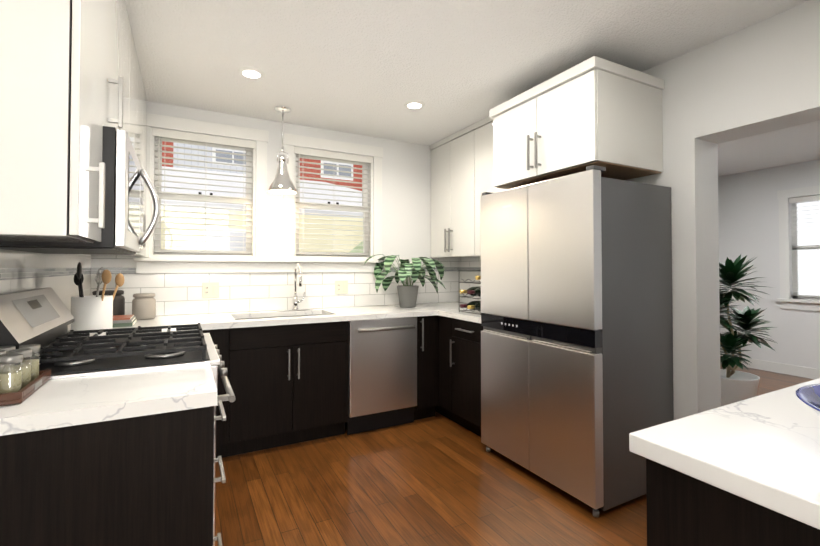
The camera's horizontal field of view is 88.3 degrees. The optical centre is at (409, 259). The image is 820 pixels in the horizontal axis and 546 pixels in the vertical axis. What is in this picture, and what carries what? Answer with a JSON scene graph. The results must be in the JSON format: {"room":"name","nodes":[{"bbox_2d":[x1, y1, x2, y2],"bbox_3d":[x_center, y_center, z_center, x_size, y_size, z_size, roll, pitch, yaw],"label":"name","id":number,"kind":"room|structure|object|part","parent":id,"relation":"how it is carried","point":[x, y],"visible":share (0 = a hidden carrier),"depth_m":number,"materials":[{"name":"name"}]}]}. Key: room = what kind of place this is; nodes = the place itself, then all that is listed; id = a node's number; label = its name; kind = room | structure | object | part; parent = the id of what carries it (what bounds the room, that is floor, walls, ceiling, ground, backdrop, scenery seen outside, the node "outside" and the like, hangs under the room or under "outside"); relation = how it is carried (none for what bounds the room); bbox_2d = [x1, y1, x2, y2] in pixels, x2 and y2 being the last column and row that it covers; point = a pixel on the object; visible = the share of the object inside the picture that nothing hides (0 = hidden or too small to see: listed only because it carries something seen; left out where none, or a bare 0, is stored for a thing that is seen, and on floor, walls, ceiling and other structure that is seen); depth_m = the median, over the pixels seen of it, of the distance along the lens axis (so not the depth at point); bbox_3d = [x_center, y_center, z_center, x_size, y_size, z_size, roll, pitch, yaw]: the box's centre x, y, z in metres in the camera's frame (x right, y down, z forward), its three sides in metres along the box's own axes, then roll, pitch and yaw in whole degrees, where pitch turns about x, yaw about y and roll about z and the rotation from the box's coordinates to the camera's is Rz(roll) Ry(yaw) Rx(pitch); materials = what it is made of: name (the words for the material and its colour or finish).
{"room":"kitchen","nodes":[
{"label":"kitchen","id":0,"kind":"room"},
{"bbox_2d":[136,101,457,315],"bbox_3d":[-0.791,0.090,3.795,3.340,2.500,0.150,1,-1,-28],"label":"wall","id":1,"kind":"structure","parent":0,"point":[406,199],"depth_m":4.03,"materials":[{"name":"white paint"}]},
{"bbox_2d":[133,113,383,272],"bbox_3d":[-1.144,-0.482,3.565,1.980,1.175,0.180,1,-1,-28],"label":"window","id":2,"kind":"structure","parent":1,"relation":"in","point":[258,201],"depth_m":3.37,"materials":[{"name":"white paint"}]},
{"bbox_2d":[152,128,254,255],"bbox_3d":[-1.600,-0.497,3.309,0.727,0.955,0.062,1,-1,-28],"label":"window blind","id":3,"kind":"object","parent":2,"relation":"attached to","point":[196,139],"visible":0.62,"depth_m":3.29,"materials":[{"name":"white plastic"}]},
{"bbox_3d":[-1.115,0.048,3.502,1.980,0.113,0.058,1,-1,-28],"label":"window sill apron","id":4,"kind":"part","parent":2,"relation":"part of","materials":[{"name":"white wood"}]},
{"bbox_2d":[92,256,455,315],"bbox_3d":[-0.859,0.195,3.666,3.096,0.451,0.006,1,-1,-28],"label":"tile backsplash","id":5,"kind":"structure","parent":1,"relation":"attached to","point":[178,293],"depth_m":3.46,"materials":[{"name":"white tile"}]},
{"bbox_2d":[202,282,218,297],"bbox_3d":[-1.550,0.234,3.287,0.120,0.120,0.008,1,-1,-28],"label":"electrical outlet plate","id":6,"kind":"object","parent":5,"relation":"attached to","point":[210,289],"depth_m":3.29,"materials":[{"name":"beige plastic"}]},
{"bbox_2d":[335,280,347,293],"bbox_3d":[-0.613,0.245,3.788,0.120,0.120,0.008,1,-1,-28],"label":"electrical outlet plate","id":7,"kind":"object","parent":5,"relation":"attached to","point":[341,287],"depth_m":3.79,"materials":[{"name":"beige plastic"}]},
{"bbox_2d":[283,133,382,259],"bbox_3d":[-0.696,-0.535,3.827,0.928,1.060,0.142,1,-1,-28],"label":"window","id":8,"kind":"structure","parent":1,"relation":"in","point":[290,209],"depth_m":3.82,"materials":[{"name":"white paint"}]},
{"bbox_2d":[294,147,372,257],"bbox_3d":[-0.681,-0.489,3.800,0.730,0.955,0.062,1,-1,-28],"label":"window blind","id":9,"kind":"object","parent":8,"relation":"attached to","point":[302,153],"visible":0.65,"depth_m":3.78,"materials":[{"name":"white plastic"}]},
{"bbox_2d":[125,0,819,175],"bbox_3d":[2.301,-1.204,1.842,7.230,0.020,6.550,1,-1,-28],"label":"ceiling","id":10,"kind":"structure","parent":0,"point":[366,67],"depth_m":2.41,"materials":[{"name":"white paint"}]},
{"bbox_2d":[238,67,264,78],"bbox_3d":[-0.997,-1.173,2.657,0.163,0.011,0.163,0,-1,17],"label":"recessed light","id":11,"kind":"object","parent":10,"relation":"in","point":[252,72],"depth_m":2.64,"materials":[{"name":"white paint"}]},
{"bbox_2d":[268,105,296,193],"bbox_3d":[-0.980,-0.845,3.251,0.210,0.646,0.210,1,-1,-28],"label":"pendant light","id":12,"kind":"object","parent":10,"relation":"hanging from","point":[281,183],"visible":1,"depth_m":3.22,"materials":[{"name":"silver metal"}]},
{"bbox_2d":[404,100,424,108],"bbox_3d":[0.034,-1.164,3.178,0.163,0.011,0.163,0,-1,17],"label":"recessed light","id":13,"kind":"object","parent":10,"relation":"in","point":[413,104],"depth_m":3.15,"materials":[{"name":"white paint"}]},
{"bbox_2d":[215,363,813,545],"bbox_3d":[2.301,1.330,1.798,7.230,0.050,6.550,1,-1,-28],"label":"floor","id":14,"kind":"structure","parent":0,"point":[437,479],"depth_m":2.33,"materials":[{"name":"brown wood"}]},
{"bbox_2d":[0,399,219,545],"bbox_3d":[-0.946,0.859,1.231,0.655,0.874,0.387,1,-1,-28],"label":"base cabinet","id":15,"kind":"object","parent":14,"relation":"on","point":[121,459],"depth_m":1.11,"materials":[{"name":"brown wood"}]},
{"bbox_2d":[0,364,216,430],"bbox_3d":[-0.941,0.400,1.238,0.663,0.040,0.393,1,-1,-28],"label":"countertop","id":16,"kind":"structure","parent":15,"relation":"on","point":[64,400],"depth_m":1.19,"materials":[{"name":"white stone"}]},
{"bbox_2d":[0,344,50,405],"bbox_3d":[-1.167,0.318,1.185,0.194,0.120,0.280,1,-1,-28],"label":"tray","id":17,"kind":"object","parent":16,"relation":"on","point":[22,381],"visible":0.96,"depth_m":1.18,"materials":[{"name":"brown wood"}]},
{"bbox_2d":[68,327,182,341],"bbox_3d":[-1.510,0.418,2.301,0.663,0.040,0.491,1,-1,-28],"label":"countertop","id":18,"kind":"structure","parent":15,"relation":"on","point":[172,329],"depth_m":2.40,"materials":[{"name":"white stone"}]},
{"bbox_2d":[71,262,124,336],"bbox_3d":[-1.638,0.203,2.215,0.226,0.385,0.267,1,-1,-28],"label":"utensil crock","id":19,"kind":"object","parent":18,"relation":"on","point":[92,312],"visible":0.73,"depth_m":2.16,"materials":[{"name":"white ceramic"}]},
{"bbox_2d":[92,290,124,314],"bbox_3d":[-2.031,0.306,2.844,0.184,0.200,0.184,1,-1,-28],"label":"canister","id":20,"kind":"object","parent":18,"relation":"on","point":[119,304],"visible":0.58,"depth_m":2.82,"materials":[{"name":"grey ceramic"}]},
{"bbox_2d":[113,315,136,326],"bbox_3d":[-1.812,0.377,2.617,0.182,0.051,0.235,1,-1,-28],"label":"cookbooks","id":21,"kind":"object","parent":18,"relation":"on","point":[124,320],"visible":0.65,"depth_m":2.55,"materials":[{"name":"multicoloured paper"}]},
{"bbox_2d":[0,288,235,545],"bbox_3d":[-1.170,0.705,1.766,0.748,1.160,0.756,1,-1,-28],"label":"stove","id":22,"kind":"object","parent":14,"relation":"on","point":[44,317],"visible":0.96,"depth_m":1.58,"materials":[{"name":"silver metal"}]},
{"bbox_2d":[203,327,232,457],"bbox_3d":[-1.426,0.889,3.000,0.208,0.873,0.623,1,-1,-28],"label":"base cabinet","id":23,"kind":"object","parent":14,"relation":"on","point":[223,340],"depth_m":2.77,"materials":[{"name":"brown wood"}]},
{"bbox_2d":[233,315,347,455],"bbox_3d":[-0.970,0.893,3.244,0.827,0.873,0.623,1,-1,-28],"label":"base cabinet","id":24,"kind":"object","parent":14,"relation":"on","point":[287,375],"depth_m":2.96,"materials":[{"name":"brown wood"}]},
{"bbox_2d":[69,303,467,330],"bbox_3d":[-0.707,0.452,3.378,3.096,0.070,0.648,1,-1,-28],"label":"countertop","id":25,"kind":"structure","parent":24,"relation":"on","point":[213,321],"depth_m":3.15,"materials":[{"name":"white stone"}]},
{"bbox_2d":[132,293,155,319],"bbox_3d":[-1.843,0.320,2.927,0.140,0.175,0.140,1,-1,-28],"label":"canister","id":26,"kind":"object","parent":25,"relation":"on","point":[143,306],"visible":0.96,"depth_m":2.87,"materials":[{"name":"beige ceramic"}]},
{"bbox_2d":[281,263,312,310],"bbox_3d":[-0.921,0.220,3.463,0.250,0.393,0.217,1,-1,-28],"label":"faucet","id":27,"kind":"object","parent":25,"relation":"on","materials":[{"name":"silver metal"}]},
{"bbox_2d":[365,254,445,307],"bbox_3d":[-0.007,0.186,3.761,0.792,0.472,0.576,1,-1,-28],"label":"plant","id":28,"kind":"object","parent":25,"relation":"on","point":[407,294],"visible":1,"depth_m":3.75,"materials":[{"name":"green plant"}]},
{"bbox_3d":[-0.019,0.328,3.812,0.204,0.190,0.204,1,-1,-28],"label":"pot","id":29,"kind":"part","parent":28,"relation":"part of","materials":[{"name":"grey ceramic"}]},
{"bbox_2d":[347,317,416,434],"bbox_3d":[-0.329,0.898,3.543,0.576,0.867,0.684,1,-1,-28],"label":"dishwasher","id":30,"kind":"object","parent":14,"relation":"on","point":[382,373],"visible":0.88,"depth_m":3.28,"materials":[{"name":"silver metal"}]},
{"bbox_2d":[414,315,438,419],"bbox_3d":[0.011,0.902,3.768,0.225,0.873,0.623,1,-1,-28],"label":"base cabinet","id":31,"kind":"object","parent":14,"relation":"on","point":[427,325],"depth_m":3.49,"materials":[{"name":"brown wood"}]},
{"bbox_2d":[435,309,482,436],"bbox_3d":[0.499,0.880,3.683,0.675,0.915,1.236,1,-1,-28],"label":"base cabinet","id":32,"kind":"object","parent":14,"relation":"on","point":[460,368],"visible":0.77,"depth_m":3.27,"materials":[{"name":"brown wood"}]},
{"bbox_2d":[459,270,480,314],"bbox_3d":[0.585,0.245,3.280,0.322,0.338,0.306,1,-1,-28],"label":"wine rack","id":33,"kind":"object","parent":32,"relation":"on","point":[473,305],"visible":0.48,"depth_m":3.24,"materials":[{"name":"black metal"}]},
{"bbox_2d":[480,165,673,517],"bbox_3d":[1.012,0.422,2.706,0.679,1.797,0.930,1,-1,-28],"label":"fridge","id":34,"kind":"object","parent":14,"relation":"on","point":[576,338],"visible":0.96,"depth_m":2.34,"materials":[{"name":"silver metal"}]},
{"bbox_2d":[646,462,819,545],"bbox_3d":[1.017,0.852,0.819,0.823,0.874,0.622,1,-1,-28],"label":"base cabinet","id":35,"kind":"object","parent":14,"relation":"on","point":[681,511],"depth_m":0.80,"materials":[{"name":"brown wood"}]},
{"bbox_2d":[629,378,819,533],"bbox_3d":[1.362,0.396,1.025,1.668,0.040,0.645,1,-1,-28],"label":"countertop","id":36,"kind":"structure","parent":35,"relation":"on","point":[763,450],"depth_m":0.84,"materials":[{"name":"white stone"}]},
{"bbox_2d":[796,383,819,415],"bbox_3d":[0.928,0.269,0.684,0.448,0.201,0.448,1,-1,-28],"label":"bowl","id":37,"kind":"object","parent":36,"relation":"on","point":[808,396],"visible":1,"depth_m":0.84,"materials":[{"name":"blue ceramic"}]},
{"bbox_2d":[720,369,759,405],"bbox_3d":[2.472,1.105,3.254,0.352,0.448,0.352,1,-1,-28],"label":"plant pot","id":38,"kind":"object","parent":14,"relation":"on","point":[736,386],"visible":0.4,"depth_m":3.13,"materials":[{"name":"white ceramic"}]},
{"bbox_2d":[720,304,741,377],"bbox_3d":[2.470,0.583,3.275,0.266,0.668,0.128,1,-1,-28],"label":"trunk","id":39,"kind":"object","parent":38,"relation":"in","point":[728,372],"visible":0.35,"depth_m":3.26,"materials":[{"name":"beige plant"}]},
{"bbox_2d":[719,255,776,369],"bbox_3d":[2.482,0.403,3.272,0.646,0.903,0.503,1,-1,-28],"label":"dracaena plant","id":40,"kind":"object","parent":39,"relation":"attached to","point":[730,273],"visible":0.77,"depth_m":3.20,"materials":[{"name":"green plant"}]},
{"bbox_2d":[464,0,819,419],"bbox_3d":[1.520,0.072,2.763,0.240,2.500,3.850,1,-1,-28],"label":"wall","id":41,"kind":"structure","parent":0,"point":[762,77],"depth_m":2.37,"materials":[{"name":"white paint"}]},
{"bbox_2d":[456,258,480,302],"bbox_3d":[0.798,0.198,3.843,0.005,0.451,1.216,1,-1,-28],"label":"tile backsplash","id":42,"kind":"structure","parent":41,"relation":"attached to","point":[462,264],"depth_m":4.26,"materials":[{"name":"white tile"}]},
{"bbox_2d":[430,117,507,257],"bbox_3d":[0.629,-0.595,3.768,0.390,1.128,1.242,1,-1,-28],"label":"upper cabinet","id":43,"kind":"object","parent":41,"relation":"attached to","point":[461,171],"visible":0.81,"depth_m":3.78,"materials":[{"name":"white paint"}]},
{"bbox_2d":[489,56,664,188],"bbox_3d":[1.030,-0.793,2.751,0.645,0.554,0.875,1,-1,-28],"label":"upper cabinet","id":44,"kind":"object","parent":41,"relation":"attached to","point":[591,111],"visible":0.98,"depth_m":2.45,"materials":[{"name":"white paint"}]},
{"bbox_2d":[718,159,819,368],"bbox_3d":[5.079,0.096,4.133,0.150,2.500,4.110,1,-1,-28],"label":"wall","id":45,"kind":"structure","parent":0,"point":[748,210],"depth_m":5.22,"materials":[{"name":"white paint"}]},
{"bbox_2d":[720,355,819,378],"bbox_3d":[4.981,1.285,4.116,0.013,0.120,3.708,1,-1,-28],"label":"baseboard","id":46,"kind":"structure","parent":45,"relation":"attached to","point":[801,371],"depth_m":5.05,"materials":[{"name":"white paint"}]},
{"bbox_2d":[776,185,819,310],"bbox_3d":[4.767,-0.137,4.592,0.150,1.420,1.226,1,-1,-28],"label":"window","id":47,"kind":"structure","parent":45,"relation":"in","point":[799,302],"depth_m":5.03,"materials":[{"name":"white paint"}]},
{"bbox_2d":[789,195,819,296],"bbox_3d":[4.776,-0.164,4.597,0.054,1.157,0.998,1,-1,-28],"label":"window blind","id":48,"kind":"object","parent":47,"relation":"attached to","point":[807,199],"visible":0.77,"depth_m":4.93,"materials":[{"name":"white plastic"}]},
{"bbox_3d":[-0.820,0.027,0.151,0.150,2.500,6.550,1,-1,-28],"label":"wall","id":49,"kind":"structure","parent":0,"visible":0},
{"bbox_2d":[0,249,95,330],"bbox_3d":[-1.682,0.173,1.930,0.005,0.436,2.250,1,-1,-28],"label":"tile backsplash","id":50,"kind":"structure","parent":49,"relation":"attached to","point":[19,270],"depth_m":1.99,"materials":[{"name":"white tile"}]},
{"bbox_2d":[0,0,111,242],"bbox_3d":[-1.094,-0.632,1.189,0.330,1.144,0.367,1,-1,-28],"label":"upper cabinet","id":51,"kind":"object","parent":49,"relation":"attached to","point":[71,83],"depth_m":1.08,"materials":[{"name":"white paint"}]},
{"bbox_2d":[81,40,146,255],"bbox_3d":[-1.805,-0.609,2.516,0.328,1.144,1.117,1,-1,-28],"label":"upper cabinet","id":52,"kind":"object","parent":49,"relation":"attached to","point":[139,99],"depth_m":2.58,"materials":[{"name":"white paint"}]},
{"bbox_2d":[108,0,133,143],"bbox_3d":[-1.362,-0.824,1.690,0.328,0.743,0.756,1,-1,-28],"label":"upper cabinet","id":53,"kind":"object","parent":49,"relation":"attached to","point":[120,78],"depth_m":1.78,"materials":[{"name":"white paint"}]},
{"bbox_2d":[0,126,159,254],"bbox_3d":[-1.294,-0.240,1.716,0.466,0.416,0.756,1,-1,-28],"label":"over-the-range microwave","id":54,"kind":"object","parent":53,"relation":"attached to","point":[126,177],"visible":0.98,"depth_m":1.46,"materials":[{"name":"silver metal"}]},
{"label":"outside","id":55,"kind":"structure","parent":0,"visible":0},
{"bbox_2d":[161,141,819,294],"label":"window","id":56,"kind":"structure","parent":55,"point":[810,284],"depth_m":6.31,"materials":[{"name":"multicoloured"}]}
]}

